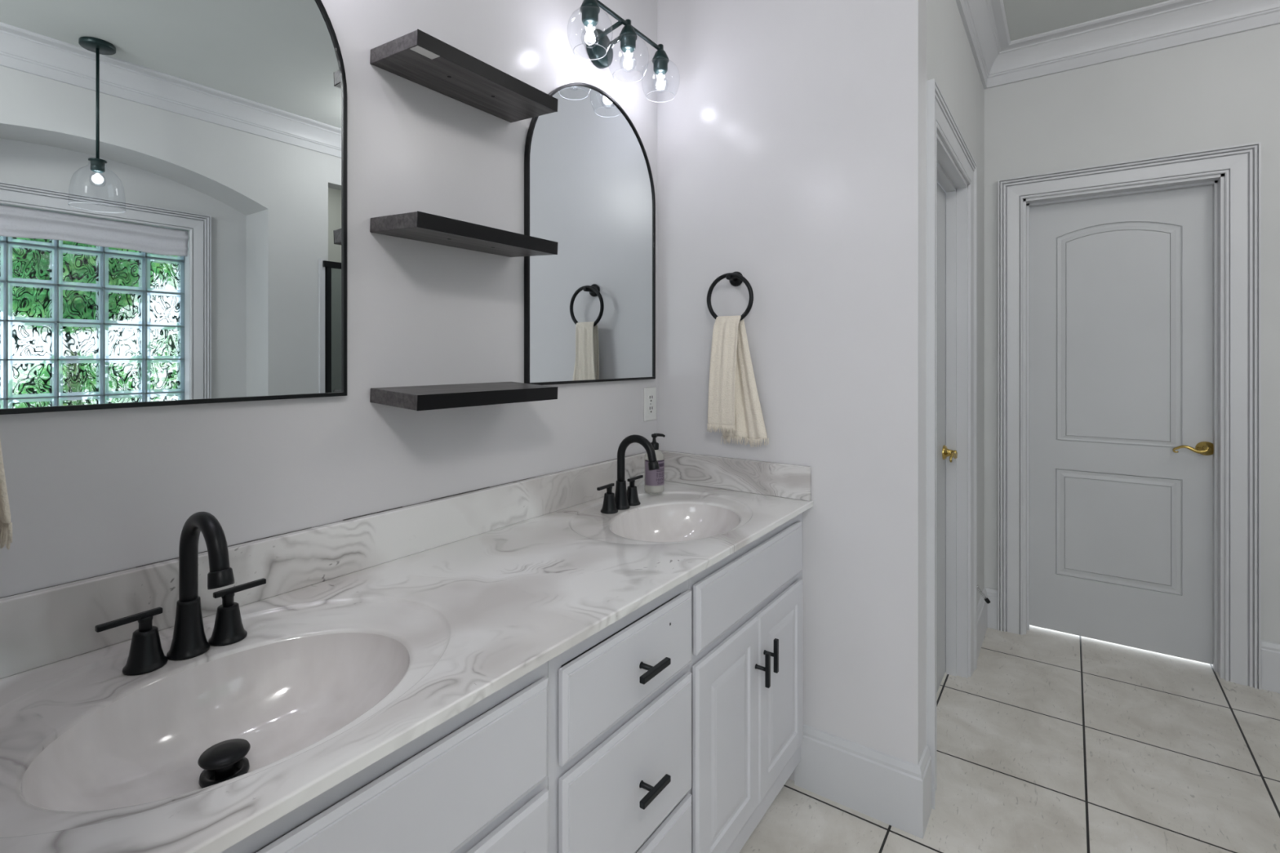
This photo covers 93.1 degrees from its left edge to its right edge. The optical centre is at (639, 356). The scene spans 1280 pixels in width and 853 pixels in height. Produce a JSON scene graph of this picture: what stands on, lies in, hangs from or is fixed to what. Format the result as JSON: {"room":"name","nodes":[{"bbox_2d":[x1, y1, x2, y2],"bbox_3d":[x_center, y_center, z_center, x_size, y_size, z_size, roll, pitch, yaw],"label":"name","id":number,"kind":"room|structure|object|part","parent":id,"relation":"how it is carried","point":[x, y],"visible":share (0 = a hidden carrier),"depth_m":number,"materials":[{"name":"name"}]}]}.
{"room":"bathroom","nodes":[
{"label":"bathroom","id":0,"kind":"room"},
{"bbox_2d":[0,0,657,597],"bbox_3d":[-0.516,-0.070,1.490,0.120,2.810,2.035,0,0,35],"label":"wall","id":1,"kind":"structure","parent":0,"point":[91,493],"depth_m":1.34,"materials":[{"name":"paint"}]},
{"bbox_2d":[0,0,346,414],"bbox_3d":[-0.785,-0.380,0.990,0.016,0.922,0.624,0,0,35],"label":"arched mirror","id":2,"kind":"object","parent":1,"relation":"attached to","point":[173,173],"visible":1,"depth_m":1.00,"materials":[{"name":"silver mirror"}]},
{"bbox_2d":[369,28,558,122],"bbox_3d":[-0.392,-0.636,1.412,0.171,0.041,0.402,0,0,35],"label":"floating shelf","id":3,"kind":"object","parent":1,"relation":"attached to","point":[417,56],"visible":1,"depth_m":1.35,"materials":[{"name":"black wood"}]},
{"bbox_2d":[369,210,558,257],"bbox_3d":[-0.392,-0.276,1.412,0.171,0.040,0.402,0,0,35],"label":"floating shelf","id":4,"kind":"object","parent":1,"relation":"attached to","point":[417,225],"visible":1,"depth_m":1.33,"materials":[{"name":"black wood"}]},
{"bbox_2d":[369,382,558,411],"bbox_3d":[-0.392,0.088,1.412,0.171,0.040,0.402,0,0,35],"label":"floating shelf","id":5,"kind":"object","parent":1,"relation":"attached to","point":[424,397],"visible":1,"depth_m":1.32,"materials":[{"name":"black wood"}]},
{"bbox_2d":[524,82,655,385],"bbox_3d":[-0.131,-0.380,1.913,0.016,0.922,0.625,0,0,35],"label":"arched mirror","id":6,"kind":"object","parent":1,"relation":"attached to","point":[589,306],"visible":0.84,"depth_m":1.88,"materials":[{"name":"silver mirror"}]},
{"bbox_2d":[567,0,679,102],"bbox_3d":[-0.060,-0.941,1.869,0.186,0.171,0.488,0,0,35],"label":"vanity light","id":7,"kind":"object","parent":1,"relation":"attached to","point":[598,45],"visible":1,"depth_m":1.86,"materials":[{"name":"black metal"}]},
{"bbox_2d":[580,0,599,26],"bbox_3d":[-0.140,-0.980,1.705,0.055,0.090,0.055,0,0,35],"label":"socket","id":8,"kind":"object","parent":7,"relation":"attached to","point":[589,9],"depth_m":1.69,"materials":[{"name":"black metal"}]},
{"bbox_3d":[-0.078,-0.999,1.881,0.104,0.031,0.066,0,0,35],"label":"arm","id":9,"kind":"part","parent":7,"relation":"part of","materials":[{"name":"black metal"}]},
{"bbox_2d":[618,18,636,53],"bbox_3d":[-0.036,-0.980,1.852,0.055,0.090,0.055,0,0,35],"label":"socket","id":10,"kind":"object","parent":7,"relation":"attached to","point":[628,36],"depth_m":1.83,"materials":[{"name":"black metal"}]},
{"bbox_2d":[652,44,668,75],"bbox_3d":[0.068,-0.980,1.999,0.055,0.090,0.055,0,0,35],"label":"socket","id":11,"kind":"object","parent":7,"relation":"attached to","point":[660,59],"depth_m":1.98,"materials":[{"name":"black metal"}]},
{"bbox_2d":[644,386,656,421],"bbox_3d":[0.036,0.170,2.159,0.008,0.118,0.074,0,0,35],"label":"wall outlet","id":12,"kind":"object","parent":1,"relation":"attached to","point":[650,393],"visible":1,"depth_m":2.15,"materials":[{"name":"white plastic"}]},
{"bbox_2d":[648,393,653,403],"bbox_3d":[0.036,0.150,2.159,0.007,0.034,0.034,0,0,35],"label":"receptacle","id":13,"kind":"object","parent":12,"relation":"attached to","point":[651,396],"depth_m":2.16,"materials":[{"name":"white plastic"}]},
{"bbox_2d":[648,404,653,413],"bbox_3d":[0.036,0.190,2.159,0.007,0.034,0.034,0,0,35],"label":"receptacle","id":14,"kind":"object","parent":12,"relation":"attached to","point":[651,407],"depth_m":2.16,"materials":[{"name":"white plastic"}]},
{"bbox_2d":[657,0,925,781],"bbox_3d":[0.454,-0.070,1.998,0.876,2.810,0.115,0,0,35],"label":"wall","id":15,"kind":"structure","parent":0,"point":[791,138],"depth_m":1.84,"materials":[{"name":"paint"}]},
{"bbox_2d":[706,271,753,321],"bbox_3d":[0.304,-0.193,1.994,0.168,0.178,0.064,0,0,35],"label":"towel ring","id":16,"kind":"object","parent":15,"relation":"attached to","point":[735,278],"visible":0.94,"depth_m":1.98,"materials":[{"name":"black metal"}]},
{"bbox_3d":[0.301,-0.257,1.990,0.017,0.017,0.054,0,0,35],"label":"post","id":17,"kind":"part","parent":16,"relation":"part of","materials":[{"name":"black metal"}]},
{"bbox_2d":[706,315,768,447],"bbox_3d":[0.314,0.082,1.966,0.202,0.427,0.058,0,0,35],"label":"hand towel","id":18,"kind":"object","parent":16,"relation":"hanging from","point":[734,406],"visible":1,"depth_m":1.96,"materials":[{"name":"beige fabric"}]},
{"bbox_2d":[794,724,931,839],"bbox_3d":[0.668,1.240,1.835,0.369,0.190,0.127,0,0,35],"label":"baseboard","id":19,"kind":"structure","parent":15,"relation":"attached to","point":[895,792],"depth_m":1.76,"materials":[{"name":"paint"}]},
{"bbox_2d":[925,0,984,744],"bbox_3d":[1.262,-0.070,2.479,0.115,2.810,1.605,0,0,35],"label":"wall","id":20,"kind":"structure","parent":0,"point":[949,57],"depth_m":2.42,"materials":[{"name":"paint"}]},
{"bbox_2d":[936,181,957,693],"bbox_3d":[1.078,0.319,2.242,0.090,2.012,0.751,0,0,35],"label":"door","id":21,"kind":"structure","parent":20,"relation":"in","point":[943,452],"depth_m":2.44,"materials":[{"name":"paint"}]},
{"bbox_3d":[1.263,0.403,2.445,0.023,0.036,0.126,0,0,35],"label":"lever","id":22,"kind":"part","parent":21,"relation":"part of","materials":[{"name":"gold metal"}]},
{"bbox_2d":[926,78,977,809],"bbox_3d":[1.145,0.259,2.197,0.022,2.152,0.994,0,0,35],"label":"door frame","id":23,"kind":"structure","parent":20,"relation":"attached to","point":[940,118],"depth_m":1.80,"materials":[{"name":"paint"}]},
{"bbox_2d":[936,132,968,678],"bbox_3d":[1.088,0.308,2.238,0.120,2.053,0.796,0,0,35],"label":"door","id":24,"kind":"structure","parent":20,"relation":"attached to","point":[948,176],"depth_m":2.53,"materials":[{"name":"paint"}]},
{"bbox_2d":[977,586,997,659],"bbox_3d":[1.590,1.240,2.790,0.062,0.190,0.489,0,0,35],"label":"baseboard","id":25,"kind":"structure","parent":20,"relation":"attached to","point":[987,614],"depth_m":2.96,"materials":[{"name":"paint"}]},
{"bbox_2d":[977,585,990,604],"bbox_3d":[1.545,1.075,2.740,0.065,0.075,0.024,0,0,39],"label":"door stop","id":26,"kind":"object","parent":25,"relation":"attached to","point":[986,599],"visible":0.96,"depth_m":2.73,"materials":[{"name":"silver metal"}]},
{"bbox_2d":[739,625,1279,852],"bbox_3d":[0.998,1.385,0.751,3.440,0.100,5.820,0,0,35],"label":"floor","id":27,"kind":"structure","parent":0,"point":[1055,741],"depth_m":1.97,"materials":[{"name":"tile"}]},
{"bbox_2d":[220,662,548,852],"bbox_3d":[-0.531,0.898,0.827,0.578,0.874,0.674,0,0,35],"label":"vanity cabinet","id":28,"kind":"object","parent":27,"relation":"on","point":[476,781],"visible":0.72,"depth_m":0.80,"materials":[{"name":"paint"}]},
{"bbox_3d":[-0.233,0.925,0.825,0.014,0.490,0.307,0,0,35],"label":"door","id":29,"kind":"part","parent":28,"relation":"part of","materials":[{"name":"paint"}]},
{"bbox_2d":[547,579,691,852],"bbox_3d":[-0.210,0.898,1.280,0.578,0.874,0.436,0,0,35],"label":"vanity cabinet","id":30,"kind":"object","parent":27,"relation":"on","point":[620,777],"visible":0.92,"depth_m":1.11,"materials":[{"name":"paint"}]},
{"bbox_3d":[-0.008,0.808,1.143,0.014,0.250,0.409,0,0,35],"label":"drawer","id":31,"kind":"part","parent":30,"relation":"part of","materials":[{"name":"paint"}]},
{"bbox_3d":[-0.008,0.584,1.143,0.014,0.155,0.409,0,0,35],"label":"drawer","id":32,"kind":"part","parent":30,"relation":"part of","materials":[{"name":"paint"}]},
{"bbox_3d":[0.015,0.808,1.137,0.030,0.013,0.013,0,0,35],"label":"post","id":33,"kind":"part","parent":30,"relation":"part of","materials":[{"name":"black metal"}]},
{"bbox_3d":[0.015,0.584,1.137,0.030,0.013,0.013,0,0,35],"label":"post","id":34,"kind":"part","parent":30,"relation":"part of","materials":[{"name":"black metal"}]},
{"bbox_3d":[-0.008,1.058,1.143,0.014,0.223,0.409,0,0,35],"label":"drawer","id":35,"kind":"part","parent":30,"relation":"part of","materials":[{"name":"paint"}]},
{"bbox_2d":[688,512,803,852],"bbox_3d":[0.117,0.898,1.741,0.578,0.874,0.692,0,0,35],"label":"vanity cabinet","id":36,"kind":"object","parent":27,"relation":"on","point":[746,666],"visible":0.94,"depth_m":1.52,"materials":[{"name":"paint"}]},
{"bbox_2d":[0,449,813,852],"bbox_3d":[-0.222,0.453,1.300,0.578,0.233,1.803,0,0,35],"label":"countertop","id":37,"kind":"structure","parent":36,"relation":"on","point":[367,633],"depth_m":0.95,"materials":[{"name":"stone"}]},
{"bbox_2d":[94,511,266,675],"bbox_3d":[-0.667,0.340,0.925,0.177,0.222,0.179,0,0,-3],"label":"faucet","id":38,"kind":"object","parent":37,"relation":"on","point":[146,655],"visible":1,"depth_m":0.91,"materials":[{"name":"black metal"}]},
{"bbox_3d":[-0.729,0.386,0.867,0.018,0.030,0.076,0,0,35],"label":"lever","id":39,"kind":"part","parent":38,"relation":"part of","materials":[{"name":"black metal"}]},
{"bbox_3d":[-0.719,0.424,0.882,0.052,0.054,0.052,0,0,35],"label":"handle","id":40,"kind":"part","parent":38,"relation":"part of","materials":[{"name":"black metal"}]},
{"bbox_3d":[-0.688,0.411,0.925,0.054,0.081,0.054,0,0,35],"label":"spout","id":41,"kind":"part","parent":38,"relation":"part of","materials":[{"name":"black metal"}]},
{"bbox_3d":[-0.641,0.305,0.891,0.139,0.152,0.024,0,0,35],"label":"spout","id":42,"kind":"part","parent":38,"relation":"part of","materials":[{"name":"black metal"}]},
{"bbox_3d":[-0.657,0.424,0.968,0.052,0.054,0.052,0,0,35],"label":"handle","id":43,"kind":"part","parent":38,"relation":"part of","materials":[{"name":"black metal"}]},
{"bbox_3d":[-0.647,0.386,0.983,0.018,0.030,0.076,0,0,35],"label":"lever","id":44,"kind":"part","parent":38,"relation":"part of","materials":[{"name":"black metal"}]},
{"bbox_2d":[21,632,409,811],"bbox_3d":[-0.518,0.513,0.805,0.326,0.112,0.426,0,0,35],"label":"sink basin","id":45,"kind":"object","parent":37,"relation":"in","point":[138,744],"depth_m":0.87,"materials":[{"name":"white ceramic"}]},
{"bbox_2d":[197,738,250,788],"bbox_3d":[-0.562,0.552,0.821,0.059,0.039,0.059,0,0,35],"label":"stopper","id":46,"kind":"object","parent":37,"relation":"in","point":[224,761],"visible":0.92,"depth_m":0.81,"materials":[{"name":"black metal"}]},
{"bbox_3d":[-0.562,0.557,0.821,0.022,0.029,0.022,0,0,35],"label":"stem","id":47,"kind":"part","parent":46,"relation":"part of","materials":[{"name":"black metal"}]},
{"bbox_2d":[596,434,659,514],"bbox_3d":[-0.038,0.340,1.807,0.179,0.222,0.181,0,0,-4],"label":"faucet","id":48,"kind":"object","parent":37,"relation":"on","point":[623,499],"visible":1,"depth_m":1.79,"materials":[{"name":"black metal"}]},
{"bbox_3d":[-0.099,0.386,1.746,0.018,0.030,0.076,0,0,35],"label":"lever","id":49,"kind":"part","parent":48,"relation":"part of","materials":[{"name":"black metal"}]},
{"bbox_3d":[-0.089,0.424,1.760,0.052,0.054,0.052,0,0,35],"label":"handle","id":50,"kind":"part","parent":48,"relation":"part of","materials":[{"name":"black metal"}]},
{"bbox_3d":[-0.057,0.411,1.806,0.054,0.081,0.054,0,0,35],"label":"spout","id":51,"kind":"part","parent":48,"relation":"part of","materials":[{"name":"black metal"}]},
{"bbox_3d":[-0.024,0.424,1.852,0.052,0.054,0.052,0,0,35],"label":"handle","id":52,"kind":"part","parent":48,"relation":"part of","materials":[{"name":"black metal"}]},
{"bbox_3d":[-0.014,0.386,1.866,0.018,0.030,0.076,0,0,35],"label":"lever","id":53,"kind":"part","parent":48,"relation":"part of","materials":[{"name":"black metal"}]},
{"bbox_3d":[-0.009,0.305,1.772,0.139,0.152,0.024,0,0,35],"label":"spout","id":54,"kind":"part","parent":48,"relation":"part of","materials":[{"name":"black metal"}]},
{"bbox_2d":[644,433,665,493],"bbox_3d":[0.047,0.348,1.983,0.066,0.192,0.067,0,0,35],"label":"soap dispenser","id":55,"kind":"object","parent":37,"relation":"on","point":[654,480],"visible":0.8,"depth_m":1.96,"materials":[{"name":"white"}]},
{"bbox_2d":[644,459,664,484],"bbox_3d":[0.054,0.374,1.974,0.066,0.077,0.043,0,0,-41],"label":"label","id":56,"kind":"object","parent":55,"relation":"attached to","point":[656,476],"depth_m":1.96,"materials":[{"name":"purple paper"}]},
{"bbox_2d":[609,503,740,542],"bbox_3d":[0.101,0.513,1.679,0.326,0.112,0.426,0,0,35],"label":"sink basin","id":57,"kind":"object","parent":37,"relation":"in","point":[643,522],"depth_m":1.82,"materials":[{"name":"white ceramic"}]},
{"bbox_3d":[0.213,0.927,1.454,0.014,0.496,0.320,0,0,35],"label":"door","id":58,"kind":"part","parent":36,"relation":"part of","materials":[{"name":"paint"}]},
{"bbox_3d":[0.311,0.800,1.555,0.030,0.013,0.013,0,0,35],"label":"post","id":59,"kind":"part","parent":36,"relation":"part of","materials":[{"name":"black metal"}]},
{"bbox_3d":[0.342,0.785,1.599,0.030,0.013,0.013,0,0,35],"label":"post","id":60,"kind":"part","parent":36,"relation":"part of","materials":[{"name":"black metal"}]},
{"bbox_3d":[0.400,0.927,1.718,0.014,0.496,0.323,0,0,35],"label":"door","id":61,"kind":"part","parent":36,"relation":"part of","materials":[{"name":"paint"}]},
{"bbox_2d":[1003,0,1168,40],"bbox_3d":[0.879,-1.525,0.584,3.440,0.100,5.410,0,0,35],"label":"ceiling","id":62,"kind":"structure","parent":0,"point":[1024,18],"depth_m":2.60,"materials":[{"name":"paint"}]},
{"bbox_2d":[984,23,1279,644],"bbox_3d":[2.566,-0.070,2.478,2.016,2.810,0.130,0,0,35],"label":"wall","id":63,"kind":"structure","parent":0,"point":[1222,91],"depth_m":2.63,"materials":[{"name":"paint"}]},
{"bbox_2d":[955,0,1279,88],"bbox_3d":[0.666,-1.399,0.656,2.772,0.152,5.040,0,0,35],"label":"crown molding","id":64,"kind":"structure","parent":63,"relation":"attached to","point":[1000,60],"depth_m":2.64,"materials":[{"name":"paint"}]},
{"bbox_2d":[1029,185,1213,664],"bbox_3d":[2.179,0.290,2.779,0.681,2.062,0.089,0,0,35],"label":"door","id":65,"kind":"structure","parent":63,"relation":"in","point":[1121,287],"depth_m":2.77,"materials":[{"name":"paint"}]},
{"bbox_3d":[2.369,0.402,2.604,0.126,0.036,0.023,0,0,35],"label":"lever","id":66,"kind":"part","parent":65,"relation":"part of","materials":[{"name":"gold metal"}]},
{"bbox_2d":[997,142,1261,689],"bbox_3d":[2.156,0.239,2.751,0.909,2.192,0.157,0,0,35],"label":"door frame","id":67,"kind":"structure","parent":63,"relation":"attached to","point":[1241,164],"depth_m":2.54,"materials":[{"name":"paint"}]},
{"bbox_2d":[1261,640,1279,693],"bbox_3d":[2.872,1.240,2.172,0.923,0.190,0.015,0,0,35],"label":"baseboard","id":68,"kind":"structure","parent":63,"relation":"attached to","point":[1270,651],"depth_m":2.42,"materials":[{"name":"paint"}]},
{"bbox_3d":[-0.656,-0.070,0.431,0.876,2.810,0.115,0,0,35],"label":"wall","id":69,"kind":"structure","parent":0,"visible":0},
{"bbox_3d":[-0.682,-0.241,0.559,0.168,0.178,0.064,0,0,35],"label":"towel ring","id":70,"kind":"object","parent":69,"relation":"attached to","visible":0},
{"bbox_2d":[0,440,12,549],"bbox_3d":[-0.646,0.019,0.568,0.201,0.397,0.084,0,0,35],"label":"hand towel","id":71,"kind":"object","parent":70,"relation":"hanging from","point":[6,526],"visible":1,"depth_m":0.60,"materials":[{"name":"beige fabric"}]}
]}

